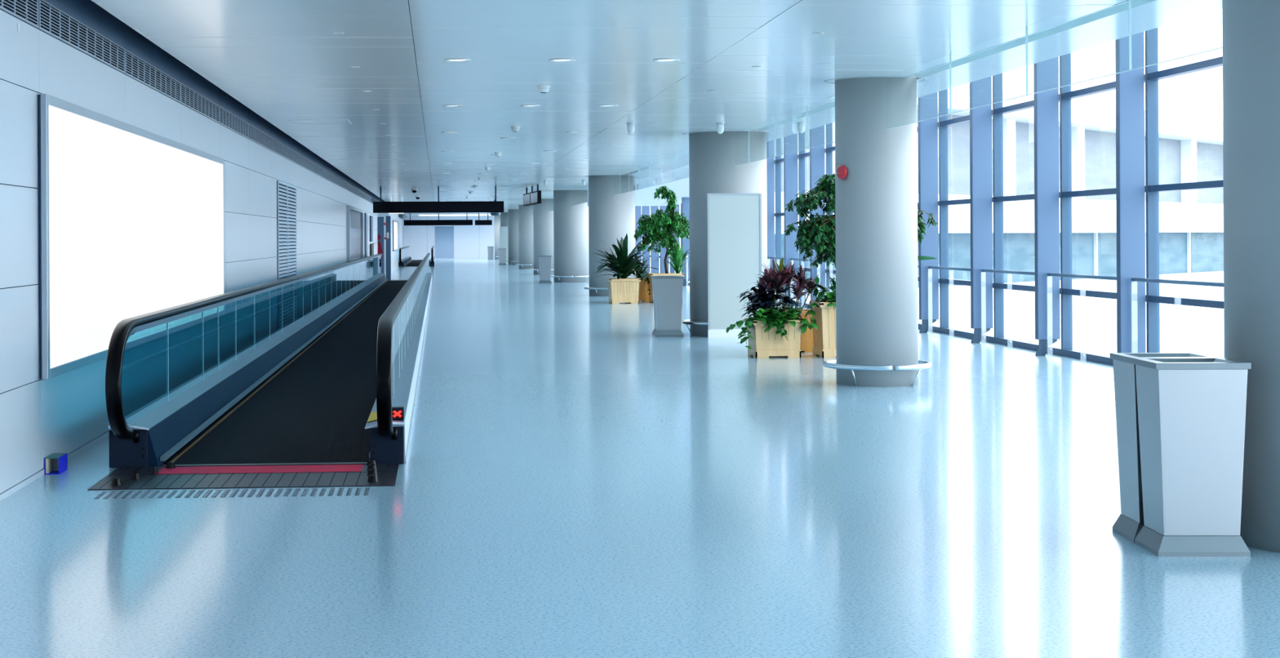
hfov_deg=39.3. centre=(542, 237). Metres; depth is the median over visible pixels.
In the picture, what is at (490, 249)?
litter bin
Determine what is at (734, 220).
display panel
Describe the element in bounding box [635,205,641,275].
facade fin
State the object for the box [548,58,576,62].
recessed light
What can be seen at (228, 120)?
air vent
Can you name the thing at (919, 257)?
leaf plant
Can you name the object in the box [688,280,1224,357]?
ground
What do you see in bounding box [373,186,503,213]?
hanging sign
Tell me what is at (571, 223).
round column
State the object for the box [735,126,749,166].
pane
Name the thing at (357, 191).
air vent
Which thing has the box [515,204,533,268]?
round column
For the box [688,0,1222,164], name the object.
trim
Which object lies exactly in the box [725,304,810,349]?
pothos
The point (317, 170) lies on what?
air vent
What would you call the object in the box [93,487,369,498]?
studs
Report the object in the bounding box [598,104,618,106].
recessed light
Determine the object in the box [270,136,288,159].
air vent
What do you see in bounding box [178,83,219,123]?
air vent
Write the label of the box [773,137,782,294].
window
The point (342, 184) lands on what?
air vent
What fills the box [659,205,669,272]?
window mullion
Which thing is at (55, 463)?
box
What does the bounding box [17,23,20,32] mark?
sticker
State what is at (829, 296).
pothos
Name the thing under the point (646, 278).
pothos
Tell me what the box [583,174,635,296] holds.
round column
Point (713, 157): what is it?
round column
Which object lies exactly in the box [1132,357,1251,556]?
litter bin
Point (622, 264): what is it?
spiky plant
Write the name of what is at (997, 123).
window
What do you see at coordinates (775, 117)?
pane
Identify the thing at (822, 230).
fig tree
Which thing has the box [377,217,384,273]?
restroom sign
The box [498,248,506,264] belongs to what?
litter bin
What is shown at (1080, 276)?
guard rail
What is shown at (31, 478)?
baseboard
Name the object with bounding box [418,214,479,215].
linear light
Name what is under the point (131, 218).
advertising lightbox
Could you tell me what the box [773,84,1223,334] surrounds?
window
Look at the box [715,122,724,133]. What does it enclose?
capsule
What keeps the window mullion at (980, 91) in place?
on the floor
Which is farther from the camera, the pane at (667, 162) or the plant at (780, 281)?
the pane at (667, 162)
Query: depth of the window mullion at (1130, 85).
20.44 m
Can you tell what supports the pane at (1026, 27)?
hanging from the ceiling
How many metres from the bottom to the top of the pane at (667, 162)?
0.570 m
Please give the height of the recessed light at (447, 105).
0.012 m
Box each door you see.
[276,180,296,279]
[346,204,363,262]
[434,225,454,259]
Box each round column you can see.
[492,214,500,259]
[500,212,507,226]
[506,208,519,264]
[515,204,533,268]
[530,198,554,274]
[550,190,589,282]
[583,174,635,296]
[681,129,773,336]
[822,75,932,386]
[1222,0,1279,552]
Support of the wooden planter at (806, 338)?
on the floor
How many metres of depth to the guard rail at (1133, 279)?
19.10 m
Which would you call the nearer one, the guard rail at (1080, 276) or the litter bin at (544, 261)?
the guard rail at (1080, 276)
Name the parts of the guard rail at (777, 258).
rail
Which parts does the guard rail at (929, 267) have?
rail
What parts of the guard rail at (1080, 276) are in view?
rail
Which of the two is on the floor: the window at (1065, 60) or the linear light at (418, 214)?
the window at (1065, 60)
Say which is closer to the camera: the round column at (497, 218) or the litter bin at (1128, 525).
the litter bin at (1128, 525)
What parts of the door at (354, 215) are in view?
transom panel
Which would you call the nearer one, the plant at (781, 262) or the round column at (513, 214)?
the plant at (781, 262)
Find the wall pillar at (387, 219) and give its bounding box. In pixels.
[384,216,391,279]
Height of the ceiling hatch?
0.006 m
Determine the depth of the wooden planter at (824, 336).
23.14 m
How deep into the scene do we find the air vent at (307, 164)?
36.53 m
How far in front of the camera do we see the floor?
9.63 m
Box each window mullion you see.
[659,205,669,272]
[681,197,689,285]
[766,140,774,293]
[783,133,798,304]
[809,124,825,300]
[917,92,938,333]
[969,75,992,342]
[1033,56,1060,355]
[1115,31,1146,352]
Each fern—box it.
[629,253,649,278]
[660,244,689,273]
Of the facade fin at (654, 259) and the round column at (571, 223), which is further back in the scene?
the facade fin at (654, 259)
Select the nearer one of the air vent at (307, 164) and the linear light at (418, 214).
the air vent at (307, 164)
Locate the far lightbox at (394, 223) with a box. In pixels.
[392,220,397,251]
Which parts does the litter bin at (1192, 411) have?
lid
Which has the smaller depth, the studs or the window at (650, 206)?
the studs
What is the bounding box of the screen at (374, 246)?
[371,243,377,255]
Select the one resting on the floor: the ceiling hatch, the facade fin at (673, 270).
the facade fin at (673, 270)
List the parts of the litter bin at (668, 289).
lid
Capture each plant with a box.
[591,234,660,279]
[737,284,805,319]
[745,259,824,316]
[755,258,801,294]
[774,257,797,308]
[805,271,835,308]
[917,255,937,260]
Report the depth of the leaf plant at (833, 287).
23.45 m
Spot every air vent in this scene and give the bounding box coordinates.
[0,0,39,28]
[37,0,125,73]
[123,49,181,102]
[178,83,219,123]
[217,106,248,138]
[248,123,271,150]
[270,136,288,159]
[286,147,302,166]
[302,155,314,173]
[312,163,324,177]
[323,168,332,182]
[332,173,339,186]
[339,178,346,189]
[346,182,351,192]
[351,186,356,195]
[355,188,360,197]
[360,191,364,199]
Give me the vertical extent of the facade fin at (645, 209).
5.380 m
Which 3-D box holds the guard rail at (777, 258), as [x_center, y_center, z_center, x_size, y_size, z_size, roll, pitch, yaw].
[5.514,1.004,41.627,0.066,1.081,2.680,0,0,-3]
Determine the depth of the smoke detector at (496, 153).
34.56 m
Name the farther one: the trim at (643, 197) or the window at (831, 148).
the trim at (643, 197)
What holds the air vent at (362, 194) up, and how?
in the wall at (40, 418)
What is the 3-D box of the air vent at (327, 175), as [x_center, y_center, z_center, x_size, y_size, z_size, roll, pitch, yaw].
[-5.173,-1.490,43.149,0.026,0.210,3.280,0,0,-3]
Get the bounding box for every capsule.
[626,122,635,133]
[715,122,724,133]
[796,121,805,133]
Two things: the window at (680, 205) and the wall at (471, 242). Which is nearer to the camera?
the window at (680, 205)
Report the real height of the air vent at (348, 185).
0.210 m
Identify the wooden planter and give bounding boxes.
[606,277,640,303]
[638,278,649,302]
[647,272,684,302]
[744,318,804,358]
[782,309,813,352]
[809,300,835,357]
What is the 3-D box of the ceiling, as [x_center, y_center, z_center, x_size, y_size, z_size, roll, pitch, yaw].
[-2.381,-1.651,62.673,7.265,0.023,141.566,0,0,-3]
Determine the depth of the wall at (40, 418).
13.40 m
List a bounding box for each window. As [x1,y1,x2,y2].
[645,205,650,277]
[658,205,660,272]
[668,212,671,272]
[679,203,682,273]
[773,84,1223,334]
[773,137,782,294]
[775,131,805,306]
[799,123,833,308]
[826,146,835,273]
[916,88,948,333]
[940,73,1004,342]
[994,53,1075,355]
[1062,27,1159,365]
[1147,56,1223,308]
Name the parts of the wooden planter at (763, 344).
board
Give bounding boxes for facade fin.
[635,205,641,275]
[641,205,649,278]
[650,205,659,273]
[670,204,679,272]
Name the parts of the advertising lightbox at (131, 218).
casing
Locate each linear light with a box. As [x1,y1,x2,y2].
[417,213,490,214]
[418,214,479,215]
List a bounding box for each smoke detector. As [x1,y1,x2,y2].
[494,151,501,156]
[511,126,520,132]
[537,85,550,93]
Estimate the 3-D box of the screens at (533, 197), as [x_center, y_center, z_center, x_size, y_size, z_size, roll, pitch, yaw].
[-0.333,-1.353,57.574,0.109,0.600,4.600,0,0,-6]
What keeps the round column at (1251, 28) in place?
on the floor
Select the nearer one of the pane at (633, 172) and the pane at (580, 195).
the pane at (633, 172)
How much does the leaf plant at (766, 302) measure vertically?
0.526 m
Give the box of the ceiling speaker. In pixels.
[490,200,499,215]
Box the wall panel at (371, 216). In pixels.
[369,215,373,241]
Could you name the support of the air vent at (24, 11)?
in the wall at (40, 418)
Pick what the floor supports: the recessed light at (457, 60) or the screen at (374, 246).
the screen at (374, 246)
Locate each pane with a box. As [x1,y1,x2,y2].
[547,196,553,211]
[572,184,588,205]
[613,173,620,195]
[620,169,628,194]
[628,166,638,191]
[638,162,648,189]
[648,157,661,186]
[661,153,674,184]
[674,148,688,181]
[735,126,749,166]
[751,116,776,162]
[775,105,808,156]
[885,53,951,129]
[950,26,1028,114]
[1026,0,1131,95]
[1129,47,1222,70]
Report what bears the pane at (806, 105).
hanging from the ceiling
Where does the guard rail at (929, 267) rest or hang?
on the floor
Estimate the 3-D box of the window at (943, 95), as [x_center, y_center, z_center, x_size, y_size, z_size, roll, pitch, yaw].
[6.431,-1.150,30.321,0.190,5.380,2.828,0,0,-3]
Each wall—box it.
[0,0,403,493]
[402,213,494,259]
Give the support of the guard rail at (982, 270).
on the floor
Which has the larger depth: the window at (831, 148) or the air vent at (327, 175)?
the air vent at (327, 175)
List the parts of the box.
panel, panel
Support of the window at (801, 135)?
on the floor
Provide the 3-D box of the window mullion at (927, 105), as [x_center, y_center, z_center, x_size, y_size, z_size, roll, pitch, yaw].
[6.240,-1.149,28.944,0.310,5.380,0.108,0,0,-3]
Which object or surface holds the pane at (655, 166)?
hanging from the ceiling
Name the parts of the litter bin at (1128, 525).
lid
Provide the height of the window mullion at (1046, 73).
5.380 m
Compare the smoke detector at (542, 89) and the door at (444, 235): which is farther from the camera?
the door at (444, 235)
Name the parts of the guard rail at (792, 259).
rail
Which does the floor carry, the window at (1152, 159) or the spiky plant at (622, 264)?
the window at (1152, 159)
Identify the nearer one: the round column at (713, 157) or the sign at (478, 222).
the round column at (713, 157)
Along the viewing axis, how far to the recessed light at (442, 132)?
27.92 m
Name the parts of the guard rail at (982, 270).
rail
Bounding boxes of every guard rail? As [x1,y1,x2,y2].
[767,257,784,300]
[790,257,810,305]
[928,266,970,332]
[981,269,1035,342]
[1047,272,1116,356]
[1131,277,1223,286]
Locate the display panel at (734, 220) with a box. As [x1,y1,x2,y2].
[706,193,762,337]
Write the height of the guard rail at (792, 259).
1.081 m
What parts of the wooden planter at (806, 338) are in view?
board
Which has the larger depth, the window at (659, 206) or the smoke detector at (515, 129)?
the window at (659, 206)
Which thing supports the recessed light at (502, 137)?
in the ceiling
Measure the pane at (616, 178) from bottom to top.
0.570 m
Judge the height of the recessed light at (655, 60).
0.012 m
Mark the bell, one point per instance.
(842, 171)
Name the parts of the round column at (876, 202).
foot rail, foot rail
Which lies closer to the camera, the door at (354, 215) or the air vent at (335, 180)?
the air vent at (335, 180)
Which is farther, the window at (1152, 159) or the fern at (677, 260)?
the fern at (677, 260)
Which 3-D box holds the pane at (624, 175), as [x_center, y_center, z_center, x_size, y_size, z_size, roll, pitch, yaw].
[2.069,-1.401,44.861,0.016,0.570,2.119,0,0,-3]
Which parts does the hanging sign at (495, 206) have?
hanger rod, hanger rod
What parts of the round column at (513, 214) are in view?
foot rail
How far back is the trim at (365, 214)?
64.38 m
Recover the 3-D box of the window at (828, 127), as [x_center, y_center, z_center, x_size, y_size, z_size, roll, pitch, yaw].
[5.942,-1.148,38.782,0.190,5.380,2.828,0,0,-3]
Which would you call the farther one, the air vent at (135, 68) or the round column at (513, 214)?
the round column at (513, 214)
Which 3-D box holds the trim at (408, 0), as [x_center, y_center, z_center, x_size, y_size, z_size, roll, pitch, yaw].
[-2.507,-1.786,62.460,7.540,0.250,141.000,0,0,-3]
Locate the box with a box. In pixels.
[44,453,67,474]
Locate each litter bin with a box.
[487,246,493,259]
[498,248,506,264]
[537,255,551,283]
[651,275,656,335]
[653,275,684,336]
[1109,352,1221,542]
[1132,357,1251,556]
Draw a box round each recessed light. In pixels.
[441,132,457,133]
[442,104,462,106]
[444,57,471,62]
[501,137,515,138]
[520,104,541,106]
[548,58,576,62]
[566,131,582,133]
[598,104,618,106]
[653,58,679,62]
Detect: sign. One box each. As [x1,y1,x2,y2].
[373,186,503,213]
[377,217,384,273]
[404,213,472,225]
[475,213,492,225]
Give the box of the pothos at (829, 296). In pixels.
[802,290,835,329]
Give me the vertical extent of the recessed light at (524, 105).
0.012 m
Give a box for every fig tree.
[632,185,689,273]
[783,173,939,268]
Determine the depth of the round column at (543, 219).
76.15 m
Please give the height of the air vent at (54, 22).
0.210 m
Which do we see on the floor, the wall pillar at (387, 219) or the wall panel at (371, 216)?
the wall pillar at (387, 219)
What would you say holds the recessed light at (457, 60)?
in the ceiling
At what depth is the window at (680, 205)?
59.93 m
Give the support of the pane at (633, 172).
hanging from the ceiling
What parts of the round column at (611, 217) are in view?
foot rail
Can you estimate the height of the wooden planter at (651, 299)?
0.700 m
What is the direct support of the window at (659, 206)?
on the floor
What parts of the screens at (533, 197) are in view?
screen glass, screen glass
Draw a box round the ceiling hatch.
[288,120,351,124]
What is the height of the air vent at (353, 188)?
0.210 m
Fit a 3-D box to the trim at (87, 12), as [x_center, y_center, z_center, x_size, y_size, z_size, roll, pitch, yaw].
[-6.280,-1.726,62.242,0.020,0.270,140.994,0,0,-3]
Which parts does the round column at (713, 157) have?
foot rail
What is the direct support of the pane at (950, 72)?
hanging from the ceiling
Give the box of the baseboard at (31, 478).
[0,431,108,501]
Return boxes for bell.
[835,164,847,179]
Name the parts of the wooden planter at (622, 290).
board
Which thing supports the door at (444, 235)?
in the wall at (471, 242)
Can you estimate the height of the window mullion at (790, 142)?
5.380 m
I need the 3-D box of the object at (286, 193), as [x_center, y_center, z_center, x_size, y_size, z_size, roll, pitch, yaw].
[-4.456,0.309,31.320,0.028,2.500,3.650,0,0,-3]
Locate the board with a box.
[499,226,508,260]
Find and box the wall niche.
[377,213,398,272]
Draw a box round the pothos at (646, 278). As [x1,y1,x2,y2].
[635,271,650,294]
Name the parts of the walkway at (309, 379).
trim, glass panel, glass panel, glass panel, landing plate, handrail, glass panel, glass panel, gap plate, glass panel, glass panel, glass panel, glass panel, glass panel, glass panel, glass panel, glass panel, glass panel, glass panel, glass panel, glass panel, glass panel, glass panel, glass panel, glass panel, glass panel, glass panel, glass panel, glass panel, glass panel, glass panel, glass panel, glass panel, glass panel, glass panel, handrail, glass panel, glass panel, glass panel, glass panel, glass panel, glass panel, glass panel, glass panel, floor trim, glass panel, glass panel, glass panel, glass panel, glass panel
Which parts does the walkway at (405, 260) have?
handrail, handrail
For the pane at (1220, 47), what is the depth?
11.27 m
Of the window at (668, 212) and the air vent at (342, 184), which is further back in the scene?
the window at (668, 212)
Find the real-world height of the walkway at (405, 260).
1.024 m
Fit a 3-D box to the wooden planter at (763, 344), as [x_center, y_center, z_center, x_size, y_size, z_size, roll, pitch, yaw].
[3.043,1.313,23.474,0.660,0.490,0.660,0,0,-3]
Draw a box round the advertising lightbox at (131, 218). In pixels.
[37,93,225,379]
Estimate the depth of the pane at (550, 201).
74.42 m
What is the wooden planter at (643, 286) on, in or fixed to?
on the floor
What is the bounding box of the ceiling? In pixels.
[91,0,1127,216]
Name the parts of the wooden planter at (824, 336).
board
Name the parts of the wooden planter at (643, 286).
board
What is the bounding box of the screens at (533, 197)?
[523,184,541,205]
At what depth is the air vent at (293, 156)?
33.26 m
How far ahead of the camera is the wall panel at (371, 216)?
69.03 m
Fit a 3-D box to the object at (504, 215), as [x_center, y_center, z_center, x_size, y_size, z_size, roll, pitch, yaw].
[-2.106,-0.042,117.574,1.545,3.264,1.545,0,0,-3]
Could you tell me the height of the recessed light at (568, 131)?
0.012 m
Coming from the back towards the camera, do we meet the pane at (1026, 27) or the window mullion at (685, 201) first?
the window mullion at (685, 201)
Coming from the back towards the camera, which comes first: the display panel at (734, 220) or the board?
the board
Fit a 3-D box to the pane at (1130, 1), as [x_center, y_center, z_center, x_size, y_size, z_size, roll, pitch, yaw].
[3.903,-1.411,13.114,0.016,0.570,2.119,0,0,-3]
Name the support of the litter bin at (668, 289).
on the floor
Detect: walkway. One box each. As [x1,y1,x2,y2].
[88,253,432,489]
[398,245,435,266]
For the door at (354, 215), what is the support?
in the wall at (40, 418)
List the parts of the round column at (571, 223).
foot rail, foot rail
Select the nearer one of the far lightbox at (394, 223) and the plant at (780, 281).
the plant at (780, 281)
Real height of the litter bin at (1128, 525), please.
0.945 m
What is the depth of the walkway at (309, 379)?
15.70 m
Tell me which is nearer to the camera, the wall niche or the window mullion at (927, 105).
the window mullion at (927, 105)
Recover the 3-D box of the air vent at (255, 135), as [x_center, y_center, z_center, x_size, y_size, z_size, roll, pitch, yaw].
[-4.224,-1.495,26.726,0.026,0.210,3.280,0,0,-3]
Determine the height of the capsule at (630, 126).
0.161 m
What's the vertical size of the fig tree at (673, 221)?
2.177 m
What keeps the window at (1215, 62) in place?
on the floor
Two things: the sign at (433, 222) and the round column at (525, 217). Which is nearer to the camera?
the round column at (525, 217)
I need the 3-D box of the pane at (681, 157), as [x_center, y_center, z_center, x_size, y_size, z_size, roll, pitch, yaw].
[2.680,-1.405,34.279,0.016,0.570,2.119,0,0,-3]
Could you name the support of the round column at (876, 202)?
on the floor
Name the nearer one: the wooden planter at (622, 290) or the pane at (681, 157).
the pane at (681, 157)
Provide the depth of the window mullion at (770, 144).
43.00 m
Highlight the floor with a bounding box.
[0,258,1279,657]
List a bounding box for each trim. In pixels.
[44,0,402,216]
[364,213,367,257]
[408,0,434,199]
[587,164,688,206]
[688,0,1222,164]
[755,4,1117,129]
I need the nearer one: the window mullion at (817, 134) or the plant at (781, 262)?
the plant at (781, 262)

